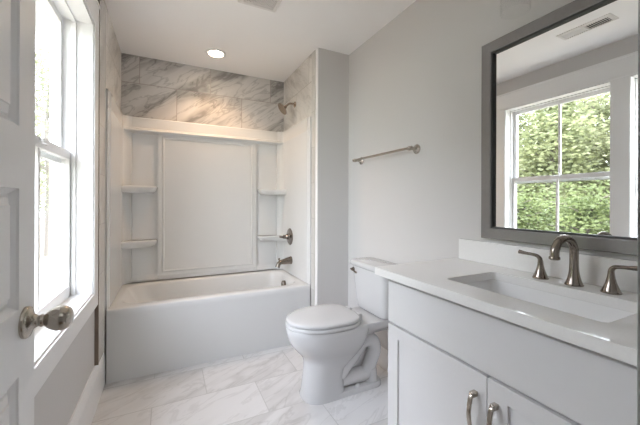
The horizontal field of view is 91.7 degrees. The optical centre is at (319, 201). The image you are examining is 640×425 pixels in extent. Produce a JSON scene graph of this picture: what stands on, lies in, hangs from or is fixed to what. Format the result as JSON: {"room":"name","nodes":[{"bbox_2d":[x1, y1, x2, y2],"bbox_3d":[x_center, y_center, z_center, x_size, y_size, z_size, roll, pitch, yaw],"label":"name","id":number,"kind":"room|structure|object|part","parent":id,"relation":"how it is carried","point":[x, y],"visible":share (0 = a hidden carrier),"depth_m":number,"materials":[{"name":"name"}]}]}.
{"room":"bathroom","nodes":[
{"label":"bathroom","id":0,"kind":"room"},
{"bbox_2d":[34,212,105,424],"bbox_3d":[-1.156,-0.045,1.297,0.158,2.500,3.295,0,0,-26],"label":"wall","id":1,"kind":"structure","parent":0,"point":[56,401],"depth_m":1.36,"materials":[{"name":"beige paint"}]},
{"bbox_2d":[34,0,99,396],"bbox_3d":[-0.940,-0.274,0.865,0.197,1.770,2.082,0,0,-26],"label":"window","id":2,"kind":"structure","parent":1,"relation":"in","point":[69,151],"depth_m":1.66,"materials":[{"name":"white paint"}]},
{"bbox_3d":[-1.200,-0.592,1.262,0.032,0.779,0.865,0,0,-26],"label":"sash","id":3,"kind":"part","parent":2,"relation":"part of","materials":[{"name":"white paint"}]},
{"bbox_3d":[-1.169,0.120,1.278,0.032,0.776,0.865,0,0,-26],"label":"sash","id":4,"kind":"part","parent":2,"relation":"part of","materials":[{"name":"white paint"}]},
{"bbox_2d":[68,352,104,424],"bbox_3d":[-0.918,1.088,1.002,0.018,0.235,2.312,0,0,-26],"label":"baseboard","id":5,"kind":"structure","parent":1,"relation":"attached to","point":[84,412],"depth_m":1.69,"materials":[{"name":"white paint"}]},
{"bbox_2d":[94,0,99,365],"bbox_3d":[-1.323,-0.164,1.843,0.020,2.264,0.007,0,0,-26],"label":"trim","id":6,"kind":"structure","parent":1,"relation":"attached to","point":[96,320],"depth_m":1.84,"materials":[{"name":"white paint"}]},
{"bbox_2d":[99,0,105,361],"bbox_3d":[-1.373,-0.164,1.944,0.018,2.264,0.220,0,0,-26],"label":"trim","id":7,"kind":"structure","parent":1,"relation":"attached to","point":[102,113],"depth_m":1.95,"materials":[{"name":"paint"}]},
{"bbox_2d":[106,6,120,109],"bbox_3d":[-1.578,-1.013,2.370,0.018,0.568,0.728,0,0,-26],"label":"wall tile","id":8,"kind":"structure","parent":1,"relation":"attached to","point":[113,52],"depth_m":2.29,"materials":[{"name":"stone"}]},
{"bbox_2d":[132,269,271,282],"bbox_3d":[-0.966,-0.045,3.156,1.812,2.500,0.120,0,0,-26],"label":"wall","id":9,"kind":"structure","parent":0,"point":[267,269],"depth_m":2.99,"materials":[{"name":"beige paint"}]},
{"bbox_2d":[121,53,283,131],"bbox_3d":[-1.064,-1.011,3.033,1.488,0.568,0.012,0,0,-26],"label":"wall tile","id":10,"kind":"structure","parent":9,"relation":"attached to","point":[151,88],"depth_m":2.97,"materials":[{"name":"stone"}]},
{"bbox_2d":[105,89,310,309],"bbox_3d":[-0.905,-0.017,2.701,1.486,1.460,0.728,0,0,-26],"label":"shower surround","id":11,"kind":"object","parent":9,"relation":"attached to","point":[184,199],"visible":0.99,"depth_m":2.92,"materials":[{"name":"white plastic"}]},
{"bbox_3d":[-1.533,-0.019,2.391,0.086,1.460,0.722,0,0,-26],"label":"panel","id":12,"kind":"part","parent":11,"relation":"part of","materials":[{"name":"white plastic"}]},
{"bbox_2d":[121,239,156,249],"bbox_3d":[-1.562,0.366,2.688,0.266,0.062,0.160,0,0,-26],"label":"shelf","id":13,"kind":"object","parent":11,"relation":"attached to","point":[126,244],"depth_m":2.69,"materials":[{"name":"white plastic"}]},
{"bbox_2d":[121,185,156,192],"bbox_3d":[-1.560,-0.109,2.688,0.266,0.062,0.160,0,0,-26],"label":"shelf","id":14,"kind":"object","parent":11,"relation":"attached to","point":[124,188],"depth_m":2.68,"materials":[{"name":"white plastic"}]},
{"bbox_3d":[-1.051,-0.021,3.000,1.440,1.452,0.062,0,0,-26],"label":"panel","id":15,"kind":"part","parent":11,"relation":"part of","materials":[{"name":"white plastic"}]},
{"bbox_2d":[257,235,285,240],"bbox_3d":[-0.495,0.377,3.208,0.272,0.056,0.160,0,0,-26],"label":"shelf","id":16,"kind":"object","parent":11,"relation":"attached to","point":[259,237],"depth_m":3.20,"materials":[{"name":"white plastic"}]},
{"bbox_2d":[257,189,286,194],"bbox_3d":[-0.493,-0.103,3.208,0.272,0.056,0.160,0,0,-26],"label":"shelf","id":17,"kind":"object","parent":11,"relation":"attached to","point":[259,191],"depth_m":3.20,"materials":[{"name":"white plastic"}]},
{"bbox_2d":[275,256,292,267],"bbox_3d":[-0.359,0.590,3.044,0.169,0.106,0.080,0,0,-26],"label":"tub spout","id":18,"kind":"object","parent":11,"relation":"attached to","point":[288,260],"visible":1,"depth_m":3.02,"materials":[{"name":"silver metal"}]},
{"bbox_2d":[279,228,292,244],"bbox_3d":[-0.353,0.347,3.088,0.118,0.168,0.168,0,0,-26],"label":"shower valve","id":19,"kind":"object","parent":11,"relation":"attached to","point":[289,236],"visible":1,"depth_m":3.08,"materials":[{"name":"silver metal"}]},
{"bbox_3d":[-0.365,0.347,3.082,0.090,0.056,0.056,0,0,-26],"label":"handle","id":20,"kind":"part","parent":19,"relation":"part of","materials":[{"name":"silver metal"}]},
{"bbox_3d":[-0.274,-0.015,3.005,0.086,1.460,0.722,0,0,-26],"label":"panel","id":21,"kind":"part","parent":11,"relation":"part of","materials":[{"name":"white plastic"}]},
{"bbox_2d":[91,345,387,424],"bbox_3d":[-0.311,1.267,1.711,2.132,0.120,3.295,0,0,-26],"label":"floor","id":22,"kind":"structure","parent":0,"point":[262,387],"depth_m":1.90,"materials":[{"name":"tile"}]},
{"bbox_2d":[106,269,309,383],"bbox_3d":[-0.906,0.960,2.696,1.480,0.490,0.733,0,0,-26],"label":"bathtub","id":23,"kind":"object","parent":22,"relation":"on","point":[153,327],"visible":0.95,"depth_m":2.36,"materials":[{"name":"white ceramic"}]},
{"bbox_2d":[285,257,395,404],"bbox_3d":[0.144,0.814,2.035,0.766,0.790,0.430,0,0,-26],"label":"toilet","id":24,"kind":"object","parent":22,"relation":"on","point":[339,346],"visible":0.97,"depth_m":1.92,"materials":[{"name":"white ceramic"}]},
{"bbox_3d":[0.009,0.752,1.969,0.464,0.024,0.370,0,0,-26],"label":"seat","id":25,"kind":"part","parent":24,"relation":"part of","materials":[{"name":"white plastic"}]},
{"bbox_3d":[0.007,0.723,1.968,0.454,0.032,0.364,0,0,-26],"label":"lid","id":26,"kind":"part","parent":24,"relation":"part of","materials":[{"name":"white plastic"}]},
{"bbox_3d":[0.043,0.987,1.986,0.536,0.443,0.370,0,0,-26],"label":"bowl","id":27,"kind":"part","parent":24,"relation":"part of","materials":[{"name":"white ceramic"}]},
{"bbox_3d":[0.399,0.610,2.159,0.192,0.305,0.400,0,0,-26],"label":"tank","id":28,"kind":"part","parent":24,"relation":"part of","materials":[{"name":"white ceramic"}]},
{"bbox_3d":[0.396,0.440,2.157,0.210,0.040,0.430,0,0,-26],"label":"tank lid","id":29,"kind":"part","parent":24,"relation":"part of","materials":[{"name":"white ceramic"}]},
{"bbox_2d":[388,280,636,424],"bbox_3d":[0.741,0.774,1.081,0.553,0.872,0.992,0,0,-26],"label":"vanity cabinet","id":30,"kind":"object","parent":22,"relation":"on","point":[450,363],"visible":0.92,"depth_m":0.98,"materials":[{"name":"white paint"}]},
{"bbox_3d":[0.427,0.824,1.205,0.018,0.541,0.490,0,0,-26],"label":"door","id":31,"kind":"part","parent":30,"relation":"part of","materials":[{"name":"white paint"}]},
{"bbox_3d":[0.492,0.683,1.006,0.039,0.134,0.015,0,0,-26],"label":"handle","id":32,"kind":"part","parent":30,"relation":"part of","materials":[{"name":"silver metal"}]},
{"bbox_3d":[0.523,0.683,0.943,0.039,0.134,0.015,0,0,-26],"label":"handle","id":33,"kind":"part","parent":30,"relation":"part of","materials":[{"name":"silver metal"}]},
{"bbox_2d":[375,238,637,365],"bbox_3d":[0.731,0.267,1.101,0.557,0.141,1.043,0,0,-26],"label":"countertop","id":34,"kind":"structure","parent":30,"relation":"on","point":[477,261],"depth_m":1.10,"materials":[{"name":"white stone"}]},
{"bbox_2d":[466,280,635,322],"bbox_3d":[0.735,0.416,1.065,0.328,0.156,0.542,0,0,-26],"label":"sink basin","id":35,"kind":"object","parent":34,"relation":"in","point":[601,313],"visible":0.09,"depth_m":1.13,"materials":[{"name":"white ceramic"}]},
{"bbox_2d":[518,234,636,294],"bbox_3d":[0.877,0.210,1.115,0.172,0.188,0.372,0,0,-26],"label":"faucet","id":36,"kind":"object","parent":34,"relation":"on","point":[610,286],"visible":0.99,"depth_m":1.11,"materials":[{"name":"silver metal"}]},
{"bbox_3d":[0.870,0.251,1.261,0.056,0.105,0.104,0,0,-26],"label":"handle","id":37,"kind":"part","parent":36,"relation":"part of","materials":[{"name":"silver metal"}]},
{"bbox_3d":[0.879,0.210,1.112,0.172,0.188,0.058,0,0,-26],"label":"spout","id":38,"kind":"part","parent":36,"relation":"part of","materials":[{"name":"silver metal"}]},
{"bbox_3d":[0.987,0.252,1.020,0.056,0.105,0.104,0,0,-26],"label":"handle","id":39,"kind":"part","parent":36,"relation":"part of","materials":[{"name":"silver metal"}]},
{"bbox_3d":[0.644,0.825,0.761,0.018,0.541,0.493,0,0,-26],"label":"door","id":40,"kind":"part","parent":30,"relation":"part of","materials":[{"name":"white paint"}]},
{"bbox_2d":[105,0,415,81],"bbox_3d":[0.130,-1.341,0.963,2.170,0.100,5.060,0,0,-26],"label":"ceiling","id":41,"kind":"structure","parent":0,"point":[256,42],"depth_m":2.34,"materials":[{"name":"white paint"}]},
{"bbox_2d":[205,48,225,57],"bbox_3d":[-0.907,-1.291,2.704,0.176,0.010,0.176,0,0,-26],"label":"recessed light","id":42,"kind":"object","parent":41,"relation":"in","point":[212,52],"visible":1,"depth_m":2.69,"materials":[{"name":"white paint"}]},
{"bbox_2d":[238,0,281,11],"bbox_3d":[-0.360,-1.285,1.938,0.253,0.016,0.253,0,0,-26],"label":"ceiling vent","id":43,"kind":"object","parent":41,"relation":"in","point":[269,5],"visible":1,"depth_m":2.01,"materials":[{"name":"white plastic"}]},
{"bbox_2d":[310,48,348,305],"bbox_3d":[-0.071,-0.042,3.049,0.296,2.500,0.857,0,0,-26],"label":"wall","id":44,"kind":"structure","parent":0,"point":[333,67],"depth_m":2.66,"materials":[{"name":"beige paint"}]},
{"bbox_2d":[284,53,311,130],"bbox_3d":[-0.228,-1.008,3.029,0.010,0.568,0.728,0,0,-26],"label":"wall tile","id":45,"kind":"structure","parent":44,"relation":"attached to","point":[298,86],"depth_m":2.95,"materials":[{"name":"stone"}]},
{"bbox_2d":[278,102,295,114],"bbox_3d":[-0.325,-0.918,3.024,0.169,0.139,0.124,0,0,-26],"label":"shower","id":46,"kind":"object","parent":45,"relation":"attached to","point":[282,108],"visible":1,"depth_m":3.01,"materials":[{"name":"silver metal"}]},
{"bbox_2d":[311,50,314,305],"bbox_3d":[-0.058,-0.042,2.674,0.010,2.500,0.062,0,0,-26],"label":"trim","id":47,"kind":"structure","parent":44,"relation":"attached to","point":[313,52],"depth_m":2.67,"materials":[{"name":"wood"}]},
{"bbox_2d":[314,50,315,305],"bbox_3d":[-0.042,-0.042,2.641,0.009,2.500,0.012,0,0,-26],"label":"trim","id":48,"kind":"structure","parent":44,"relation":"attached to","point":[315,50],"depth_m":2.64,"materials":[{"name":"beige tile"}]},
{"bbox_2d":[315,48,318,304],"bbox_3d":[-0.028,-0.042,2.617,0.006,2.500,0.043,0,0,-26],"label":"trim","id":49,"kind":"structure","parent":44,"relation":"attached to","point":[317,49],"depth_m":2.61,"materials":[{"name":"white paint"}]},
{"bbox_2d":[348,0,637,349],"bbox_3d":[0.598,-0.040,2.152,0.120,2.500,3.295,0,0,-26],"label":"wall","id":50,"kind":"structure","parent":0,"point":[417,79],"depth_m":1.93,"materials":[{"name":"beige paint"}]},
{"bbox_2d":[377,346,387,371],"bbox_3d":[0.505,1.140,2.179,0.016,0.140,1.182,0,0,-26],"label":"baseboard","id":51,"kind":"structure","parent":50,"relation":"attached to","point":[383,358],"depth_m":2.25,"materials":[{"name":"white paint"}]},
{"bbox_2d":[352,144,419,164],"bbox_3d":[0.446,-0.336,2.243,0.077,0.062,0.693,0,0,-26],"label":"towel bar","id":52,"kind":"object","parent":50,"relation":"attached to","point":[416,149],"visible":1,"depth_m":2.09,"materials":[{"name":"silver metal"}]},
{"bbox_3d":[0.307,-0.337,2.527,0.077,0.062,0.062,0,0,-26],"label":"post","id":53,"kind":"part","parent":52,"relation":"part of","materials":[{"name":"silver metal"}]},
{"bbox_3d":[0.584,-0.336,1.960,0.077,0.062,0.062,0,0,-26],"label":"post","id":54,"kind":"part","parent":52,"relation":"part of","materials":[{"name":"silver metal"}]},
{"bbox_2d":[459,238,637,292],"bbox_3d":[0.977,0.251,1.210,0.019,0.107,1.025,0,0,-26],"label":"backsplash","id":55,"kind":"structure","parent":50,"relation":"attached to","point":[593,269],"depth_m":1.27,"materials":[{"name":"white stone"}]},
{"bbox_2d":[481,0,637,255],"bbox_3d":[0.999,-0.297,1.163,0.026,0.951,0.857,0,0,-26],"label":"mirror","id":56,"kind":"object","parent":50,"relation":"attached to","point":[559,90],"visible":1,"depth_m":1.23,"materials":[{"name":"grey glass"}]},
{"bbox_3d":[0.425,-0.040,0.302,1.812,2.500,0.120,0,0,-26],"label":"wall","id":57,"kind":"structure","parent":0,"visible":0},
{"bbox_2d":[0,0,73,424],"bbox_3d":[-0.461,0.180,0.374,0.118,2.030,0.770,0,0,-26],"label":"door","id":58,"kind":"structure","parent":57,"relation":"in","point":[19,320],"depth_m":0.63,"materials":[{"name":"white paint"}]},
{"bbox_3d":[-0.591,0.256,0.678,0.084,0.067,0.067,0,0,-26],"label":"knob","id":59,"kind":"part","parent":58,"relation":"part of","materials":[{"name":"silver metal"}]},
{"bbox_2d":[637,0,639,424],"bbox_3d":[0.058,0.145,0.130,0.905,2.127,0.142,0,0,-26],"label":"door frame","id":60,"kind":"structure","parent":57,"relation":"attached to","point":[638,264],"depth_m":0.36,"materials":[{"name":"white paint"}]},
{"label":"outside","id":61,"kind":"structure","parent":0,"visible":0},
{"bbox_2d":[40,218,48,302],"bbox_3d":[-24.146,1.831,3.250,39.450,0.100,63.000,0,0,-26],"label":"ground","id":62,"kind":"structure","parent":61,"point":[44,260],"depth_m":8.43,"materials":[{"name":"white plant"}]},
{"bbox_2d":[36,126,45,219],"bbox_3d":[-15.071,-1.987,15.132,4.642,7.620,4.604,0,0,-26],"label":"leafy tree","id":63,"kind":"object","parent":62,"relation":"on","point":[42,181],"visible":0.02,"depth_m":15.40,"materials":[{"name":"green plant"}]},
{"bbox_2d":[35,48,49,255],"bbox_3d":[-9.583,-1.606,10.786,3.722,6.892,3.943,0,0,-15],"label":"leafy tree","id":64,"kind":"object","parent":62,"relation":"on","point":[45,109],"visible":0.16,"depth_m":10.50,"materials":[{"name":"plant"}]},
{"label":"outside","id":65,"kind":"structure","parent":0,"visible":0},
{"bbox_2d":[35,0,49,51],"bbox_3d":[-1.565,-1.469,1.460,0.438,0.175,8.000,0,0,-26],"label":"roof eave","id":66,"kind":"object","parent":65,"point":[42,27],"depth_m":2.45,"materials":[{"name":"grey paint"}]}
]}

